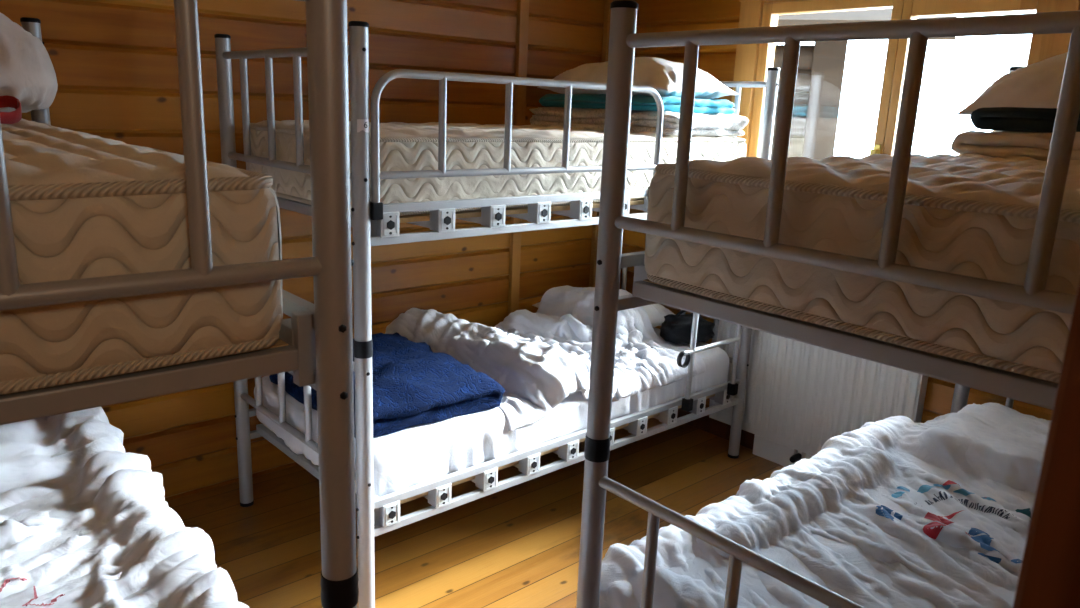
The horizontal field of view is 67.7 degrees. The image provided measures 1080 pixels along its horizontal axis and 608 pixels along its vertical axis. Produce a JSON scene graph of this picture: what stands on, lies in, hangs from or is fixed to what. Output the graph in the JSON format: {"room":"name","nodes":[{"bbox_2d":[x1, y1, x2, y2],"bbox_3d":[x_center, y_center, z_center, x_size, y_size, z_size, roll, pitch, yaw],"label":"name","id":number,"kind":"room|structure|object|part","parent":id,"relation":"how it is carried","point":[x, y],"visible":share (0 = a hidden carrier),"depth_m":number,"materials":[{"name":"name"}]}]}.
{"room":"hostel dormitory room","nodes":[
{"label":"hostel dormitory room","id":0,"kind":"room"},
{"bbox_2d":[0,0,604,500],"bbox_3d":[-1.100,-0.473,3.225,3.960,2.420,0.120,-10,19,-41],"label":"wall","id":1,"kind":"structure","parent":0,"point":[115,62],"depth_m":3.30,"materials":[{"name":"brown wood"}]},
{"bbox_2d":[508,0,528,314],"bbox_3d":[-0.112,-0.625,4.008,0.055,2.420,0.027,-10,19,-41],"label":"trim","id":2,"kind":"structure","parent":1,"relation":"attached to","point":[523,5],"depth_m":3.91,"materials":[{"name":"brown wood"}]},
{"bbox_2d":[589,0,612,286],"bbox_3d":[0.322,-0.701,4.383,0.032,2.420,0.032,-10,19,-41],"label":"trim","id":3,"kind":"structure","parent":1,"relation":"attached to","point":[607,11],"depth_m":4.42,"materials":[{"name":"brown wood"}]},
{"bbox_2d":[166,418,784,607],"bbox_3d":[0.379,1.217,1.888,3.960,0.100,4.700,-10,19,-41],"label":"floor","id":4,"kind":"structure","parent":0,"point":[517,546],"depth_m":3.04,"materials":[{"name":"brown wood"}]},
{"bbox_2d":[0,0,358,607],"bbox_3d":[-1.272,0.263,1.598,0.978,1.759,2.009,-9,18,-39],"label":"bunk bed","id":5,"kind":"object","parent":4,"relation":"on","point":[314,345],"visible":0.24,"depth_m":1.00,"materials":[{"name":"silver metal"}]},
{"bbox_3d":[-1.551,0.003,2.606,0.050,1.735,0.050,-9,18,-39],"label":"post","id":6,"kind":"part","parent":5,"relation":"part of","materials":[{"name":"silver metal"}]},
{"bbox_2d":[0,118,282,394],"bbox_3d":[-1.247,-0.201,1.475,0.860,0.252,1.878,-9,18,-39],"label":"mattress","id":7,"kind":"object","parent":5,"relation":"on","point":[83,205],"visible":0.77,"depth_m":0.94,"materials":[{"name":"beige fabric"}]},
{"bbox_2d":[0,95,21,123],"bbox_3d":[-1.283,-0.420,1.729,0.100,0.062,0.315,10,16,29],"label":"strap","id":8,"kind":"object","parent":7,"relation":"on","point":[15,116],"visible":1,"depth_m":1.84,"materials":[{"name":"red fabric"}]},
{"bbox_2d":[0,13,57,112],"bbox_3d":[-1.559,-0.600,1.951,0.651,0.289,0.491,-10,19,-41],"label":"pillow","id":9,"kind":"object","parent":7,"relation":"on","point":[27,72],"visible":0.91,"depth_m":1.96,"materials":[{"name":"white fabric"}]},
{"bbox_3d":[-0.652,0.115,0.842,0.872,0.102,0.026,-9,18,-39],"label":"frame","id":10,"kind":"part","parent":5,"relation":"part of","materials":[{"name":"silver metal"}]},
{"bbox_3d":[-1.258,-0.074,1.515,0.846,0.014,1.818,-9,18,-39],"label":"board","id":11,"kind":"part","parent":5,"relation":"part of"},
{"bbox_3d":[-0.917,-0.128,1.799,0.046,0.114,1.910,-9,18,-39],"label":"rail","id":12,"kind":"part","parent":5,"relation":"part of","materials":[{"name":"silver metal"}]},
{"bbox_3d":[-0.292,0.408,1.173,0.050,1.735,0.050,-9,18,-39],"label":"post","id":13,"kind":"part","parent":5,"relation":"part of","materials":[{"name":"silver metal"}]},
{"bbox_3d":[-1.283,0.705,1.699,0.850,0.180,1.860,-9,18,-39],"label":"mattress","id":14,"kind":"object","parent":5,"relation":"on","visible":0},
{"bbox_2d":[0,475,168,607],"bbox_3d":[-1.286,0.688,1.697,0.927,0.205,1.915,-9,18,-39],"label":"sheet","id":15,"kind":"object","parent":14,"relation":"on","point":[61,483],"visible":0.19,"depth_m":1.99,"materials":[{"name":"white fabric"}]},
{"bbox_2d":[0,406,249,607],"bbox_3d":[-1.270,0.725,1.736,1.082,0.488,1.913,-10,19,-41],"label":"duvet","id":16,"kind":"object","parent":15,"relation":"on","point":[152,546],"visible":0.91,"depth_m":1.87,"materials":[{"name":"white fabric"}]},
{"bbox_2d":[0,577,64,605],"bbox_3d":[-1.051,0.594,1.650,0.160,0.026,0.072,9,15,26],"label":"print","id":17,"kind":"object","parent":16,"relation":"attached to","point":[14,591],"depth_m":1.67},
{"bbox_2d":[214,21,779,607],"bbox_3d":[-0.087,-0.101,3.268,2.009,1.759,0.978,-10,19,-41],"label":"bunk bed","id":18,"kind":"object","parent":4,"relation":"on","point":[374,223],"visible":0.59,"depth_m":2.56,"materials":[{"name":"silver metal"}]},
{"bbox_3d":[-1.119,-0.067,2.958,0.050,1.735,0.050,-10,19,-41],"label":"post","id":19,"kind":"part","parent":18,"relation":"part of","materials":[{"name":"silver metal"}]},
{"bbox_3d":[-0.408,0.342,3.721,1.910,0.116,0.046,-10,19,-41],"label":"rail","id":20,"kind":"part","parent":18,"relation":"part of","materials":[{"name":"silver metal"}]},
{"bbox_3d":[-0.789,0.554,2.785,0.026,0.102,0.872,-10,19,-41],"label":"frame","id":21,"kind":"part","parent":18,"relation":"part of","materials":[{"name":"silver metal"}]},
{"bbox_3d":[-0.753,-0.317,2.570,0.026,0.102,0.872,-10,19,-41],"label":"frame","id":22,"kind":"part","parent":18,"relation":"part of","materials":[{"name":"silver metal"}]},
{"bbox_3d":[-0.505,0.121,2.300,0.050,1.735,0.050,-10,19,-41],"label":"post","id":23,"kind":"part","parent":18,"relation":"part of","materials":[{"name":"silver metal"}]},
{"bbox_2d":[262,357,707,492],"bbox_3d":[-0.113,0.340,3.371,1.860,0.180,0.850,-10,19,-41],"label":"mattress","id":24,"kind":"object","parent":18,"relation":"on","point":[707,357],"visible":0.1,"depth_m":2.78,"materials":[{"name":"white fabric"}]},
{"bbox_2d":[254,327,728,496],"bbox_3d":[-0.117,0.326,3.369,1.928,0.212,0.937,-10,19,-41],"label":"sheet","id":25,"kind":"object","parent":24,"relation":"on","point":[409,463],"visible":0.31,"depth_m":2.75,"materials":[{"name":"white fabric"}]},
{"bbox_2d":[269,332,504,438],"bbox_3d":[-0.561,0.242,2.877,0.606,0.168,0.726,-9,18,-38],"label":"folded blanket","id":26,"kind":"object","parent":25,"relation":"on","point":[413,385],"visible":0.56,"depth_m":2.70,"materials":[{"name":"blue fabric"}]},
{"bbox_2d":[385,285,705,431],"bbox_3d":[0.025,0.158,3.434,1.151,0.265,0.950,-10,19,-41],"label":"duvet","id":27,"kind":"object","parent":25,"relation":"on","point":[541,358],"visible":0.84,"depth_m":3.23,"materials":[{"name":"white fabric"}]},
{"bbox_2d":[532,287,674,326],"bbox_3d":[0.324,0.011,3.965,0.420,0.167,0.620,-11,19,-43],"label":"pillow","id":28,"kind":"object","parent":25,"relation":"on","point":[656,313],"visible":0.18,"depth_m":3.83,"materials":[{"name":"white fabric"}]},
{"bbox_2d":[660,310,714,344],"bbox_3d":[0.677,0.099,3.686,0.250,0.158,0.172,-1,14,-13],"label":"bag","id":29,"kind":"object","parent":25,"relation":"on","point":[676,329],"visible":0.83,"depth_m":3.63,"materials":[{"name":"black fabric"}]},
{"bbox_3d":[0.675,0.041,3.673,0.129,0.040,0.014,-1,14,-13],"label":"handle","id":30,"kind":"part","parent":29,"relation":"part of","materials":[{"name":"black plastic"}]},
{"bbox_2d":[246,120,746,215],"bbox_3d":[-0.076,-0.566,3.144,1.878,0.252,0.860,-10,19,-41],"label":"mattress","id":31,"kind":"object","parent":18,"relation":"on","point":[403,146],"visible":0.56,"depth_m":2.61,"materials":[{"name":"white fabric"}]},
{"bbox_2d":[529,107,748,135],"bbox_3d":[0.414,-0.815,3.537,0.525,0.106,0.863,-11,19,-43],"label":"duvet","id":32,"kind":"object","parent":31,"relation":"on","point":[704,124],"visible":0.63,"depth_m":3.33,"materials":[{"name":"white fabric"}]},
{"bbox_2d":[539,94,734,113],"bbox_3d":[0.415,-0.884,3.522,0.492,0.071,0.740,-10,18,-40],"label":"folded blanket","id":33,"kind":"object","parent":32,"relation":"on","point":[591,101],"visible":0.62,"depth_m":3.34,"materials":[{"name":"teal fabric"}]},
{"bbox_2d":[537,57,739,98],"bbox_3d":[0.422,-0.980,3.495,0.500,0.175,0.740,-11,19,-42],"label":"pillow","id":34,"kind":"object","parent":33,"relation":"on","point":[665,76],"visible":0.45,"depth_m":3.31,"materials":[{"name":"white fabric"}]},
{"bbox_3d":[-0.073,-0.438,3.185,1.818,0.014,0.846,-10,19,-41],"label":"board","id":35,"kind":"part","parent":18,"relation":"part of","materials":[{"name":"white metal"}]},
{"bbox_3d":[0.225,-0.345,2.866,1.910,0.114,0.046,-10,19,-41],"label":"rail","id":36,"kind":"part","parent":18,"relation":"part of","materials":[{"name":"silver metal"}]},
{"bbox_3d":[-0.006,-0.511,2.564,1.205,0.399,0.023,-10,19,-41],"label":"guard rail","id":37,"kind":"part","parent":18,"relation":"part of","materials":[{"name":"silver metal"}]},
{"bbox_3d":[0.190,0.525,3.080,1.910,0.116,0.046,-10,19,-41],"label":"rail","id":38,"kind":"part","parent":18,"relation":"part of","materials":[{"name":"silver metal"}]},
{"bbox_3d":[-0.109,0.433,3.401,1.818,0.014,0.846,-10,19,-41],"label":"board","id":39,"kind":"part","parent":18,"relation":"part of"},
{"bbox_2d":[681,313,741,411],"bbox_3d":[0.744,-0.044,3.373,0.402,0.975,0.036,-10,19,-41],"label":"ladder","id":40,"kind":"object","parent":18,"relation":"attached to","point":[732,388],"visible":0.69,"depth_m":3.38,"materials":[{"name":"silver metal"}]},
{"bbox_2d":[677,351,689,367],"bbox_3d":[0.590,0.228,3.304,0.062,0.066,0.022,-10,19,-41],"label":"strap","id":41,"kind":"object","parent":40,"relation":"hanging from","point":[681,354],"visible":0.98,"depth_m":3.29,"materials":[{"name":"black fabric"}]},
{"bbox_3d":[0.944,-0.136,3.579,0.050,1.735,0.050,-10,19,-41],"label":"post","id":42,"kind":"part","parent":18,"relation":"part of","materials":[{"name":"silver metal"}]},
{"bbox_2d":[576,0,1079,607],"bbox_3d":[1.158,0.266,1.989,2.009,1.759,0.978,-10,18,-40],"label":"bunk bed","id":43,"kind":"object","parent":4,"relation":"on","point":[623,37],"visible":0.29,"depth_m":1.32,"materials":[{"name":"silver metal"}]},
{"bbox_3d":[0.121,0.296,1.695,0.050,1.735,0.050,-10,18,-40],"label":"post","id":44,"kind":"part","parent":43,"relation":"part of","materials":[{"name":"silver metal"}]},
{"bbox_3d":[0.878,-0.162,2.231,1.910,0.114,0.046,-10,18,-40],"label":"rail","id":45,"kind":"part","parent":43,"relation":"part of","materials":[{"name":"silver metal"}]},
{"bbox_3d":[0.481,0.047,1.302,0.026,0.102,0.872,-10,18,-40],"label":"frame","id":46,"kind":"part","parent":43,"relation":"part of","materials":[{"name":"silver metal"}]},
{"bbox_3d":[1.171,-0.071,1.906,1.818,0.014,0.846,-10,18,-40],"label":"board","id":47,"kind":"part","parent":43,"relation":"part of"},
{"bbox_2d":[644,153,1079,382],"bbox_3d":[1.171,-0.199,1.865,1.878,0.252,0.860,-10,18,-40],"label":"mattress","id":48,"kind":"object","parent":43,"relation":"on","point":[966,214],"visible":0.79,"depth_m":1.24,"materials":[{"name":"beige fabric"}]},
{"bbox_2d":[951,130,1079,160],"bbox_3d":[1.670,-0.433,2.228,0.521,0.092,0.851,-10,18,-40],"label":"duvet","id":49,"kind":"object","parent":48,"relation":"on","point":[1036,145],"visible":0.79,"depth_m":2.27,"materials":[{"name":"white fabric"}]},
{"bbox_2d":[970,107,1079,132],"bbox_3d":[1.670,-0.509,2.229,0.453,0.090,0.765,-11,19,-42],"label":"folded blanket","id":50,"kind":"object","parent":49,"relation":"on","point":[1020,119],"visible":0.73,"depth_m":2.26,"materials":[{"name":"black fabric"}]},
{"bbox_2d":[955,52,1067,114],"bbox_3d":[1.656,-0.603,2.225,0.480,0.218,0.760,-9,18,-39],"label":"pillow","id":51,"kind":"object","parent":50,"relation":"on","point":[1036,85],"visible":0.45,"depth_m":2.26,"materials":[{"name":"white fabric"}]},
{"bbox_3d":[1.593,0.046,2.950,0.050,1.735,0.050,-10,18,-40],"label":"post","id":52,"kind":"part","parent":43,"relation":"part of","materials":[{"name":"silver metal"}]},
{"bbox_3d":[1.132,0.707,2.091,1.860,0.180,0.850,-10,18,-40],"label":"mattress","id":53,"kind":"object","parent":43,"relation":"on","visible":0},
{"bbox_2d":[632,452,1032,607],"bbox_3d":[1.133,0.691,2.087,1.911,0.208,0.905,-10,18,-40],"label":"sheet","id":54,"kind":"object","parent":53,"relation":"on","point":[779,555],"visible":0.18,"depth_m":1.91,"materials":[{"name":"white fabric"}]},
{"bbox_2d":[599,402,1050,607],"bbox_3d":[1.060,0.728,2.146,1.927,0.532,1.113,-10,19,-41],"label":"duvet","id":55,"kind":"object","parent":54,"relation":"on","point":[996,449],"visible":0.8,"depth_m":2.08,"materials":[{"name":"white fabric"}]},
{"bbox_2d":[876,480,1030,563],"bbox_3d":[1.138,0.568,2.124,0.388,0.048,0.429,-10,19,-41],"label":"print","id":56,"kind":"object","parent":55,"relation":"attached to","point":[969,535],"depth_m":2.12},
{"bbox_2d":[613,0,1052,422],"bbox_3d":[1.416,-0.393,3.318,0.120,2.420,3.140,-10,19,-41],"label":"wall","id":57,"kind":"structure","parent":0,"point":[718,61],"depth_m":3.78,"materials":[{"name":"brown wood"}]},
{"bbox_2d":[677,408,754,449],"bbox_3d":[0.667,0.548,4.257,0.018,0.085,1.120,-10,19,-41],"label":"baseboard","id":58,"kind":"structure","parent":57,"relation":"attached to","point":[715,427],"depth_m":4.01,"materials":[{"name":"brown wood"}]},
{"bbox_2d":[753,435,812,466],"bbox_3d":[1.255,0.729,3.593,0.057,0.100,0.670,-10,19,-41],"label":"trim","id":59,"kind":"structure","parent":57,"relation":"attached to","point":[778,453],"depth_m":3.73,"materials":[{"name":"wood"}]},
{"bbox_2d":[709,320,927,464],"bbox_3d":[1.173,0.412,3.558,0.092,0.684,0.968,-10,19,-41],"label":"radiator","id":60,"kind":"object","parent":57,"relation":"attached to","point":[799,396],"visible":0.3,"depth_m":3.52,"materials":[{"name":"white metal"}]},
{"bbox_3d":[1.506,0.462,3.213,0.062,0.570,0.008,-10,19,-41],"label":"panel","id":61,"kind":"part","parent":60,"relation":"part of","materials":[{"name":"white metal"}]},
{"bbox_2d":[731,0,1079,156],"bbox_3d":[1.338,-0.642,3.272,0.230,1.400,1.360,-10,19,-41],"label":"window","id":62,"kind":"structure","parent":57,"relation":"in","point":[752,61],"depth_m":3.19,"materials":[{"name":"brown wood"}]},
{"bbox_3d":[1.184,-0.685,3.461,0.060,1.176,0.623,-10,19,-41],"label":"sash","id":63,"kind":"part","parent":62,"relation":"part of","materials":[{"name":"brown wood"}]},
{"bbox_3d":[1.335,-0.574,3.226,0.052,0.130,0.026,-10,19,-41],"label":"handle","id":64,"kind":"part","parent":62,"relation":"part of","materials":[{"name":"gold metal"}]},
{"bbox_3d":[1.561,-0.570,3.057,0.060,1.176,0.501,-10,19,-41],"label":"sash","id":65,"kind":"part","parent":62,"relation":"part of","materials":[{"name":"brown wood"}]},
{"bbox_3d":[0.983,0.164,0.992,3.720,2.420,0.160,-10,19,-41],"label":"wall","id":66,"kind":"structure","parent":0,"visible":0},
{"bbox_2d":[1013,281,1079,607],"bbox_3d":[-0.042,0.487,0.130,0.980,2.125,0.164,-10,19,-41],"label":"door","id":67,"kind":"structure","parent":66,"relation":"in","point":[1049,576],"depth_m":0.39,"materials":[{"name":"brown wood"}]},
{"label":"outside","id":68,"kind":"structure","parent":0,"visible":0},
{"bbox_3d":[12.707,-1.823,18.319,36.600,0.100,50.000,-10,19,-41],"label":"ground","id":69,"kind":"structure","parent":68,"visible":0},
{"bbox_2d":[770,8,956,159],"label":"window","id":70,"kind":"structure","parent":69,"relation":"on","point":[821,65],"depth_m":7.86,"materials":[{"name":"glass"}]}
]}

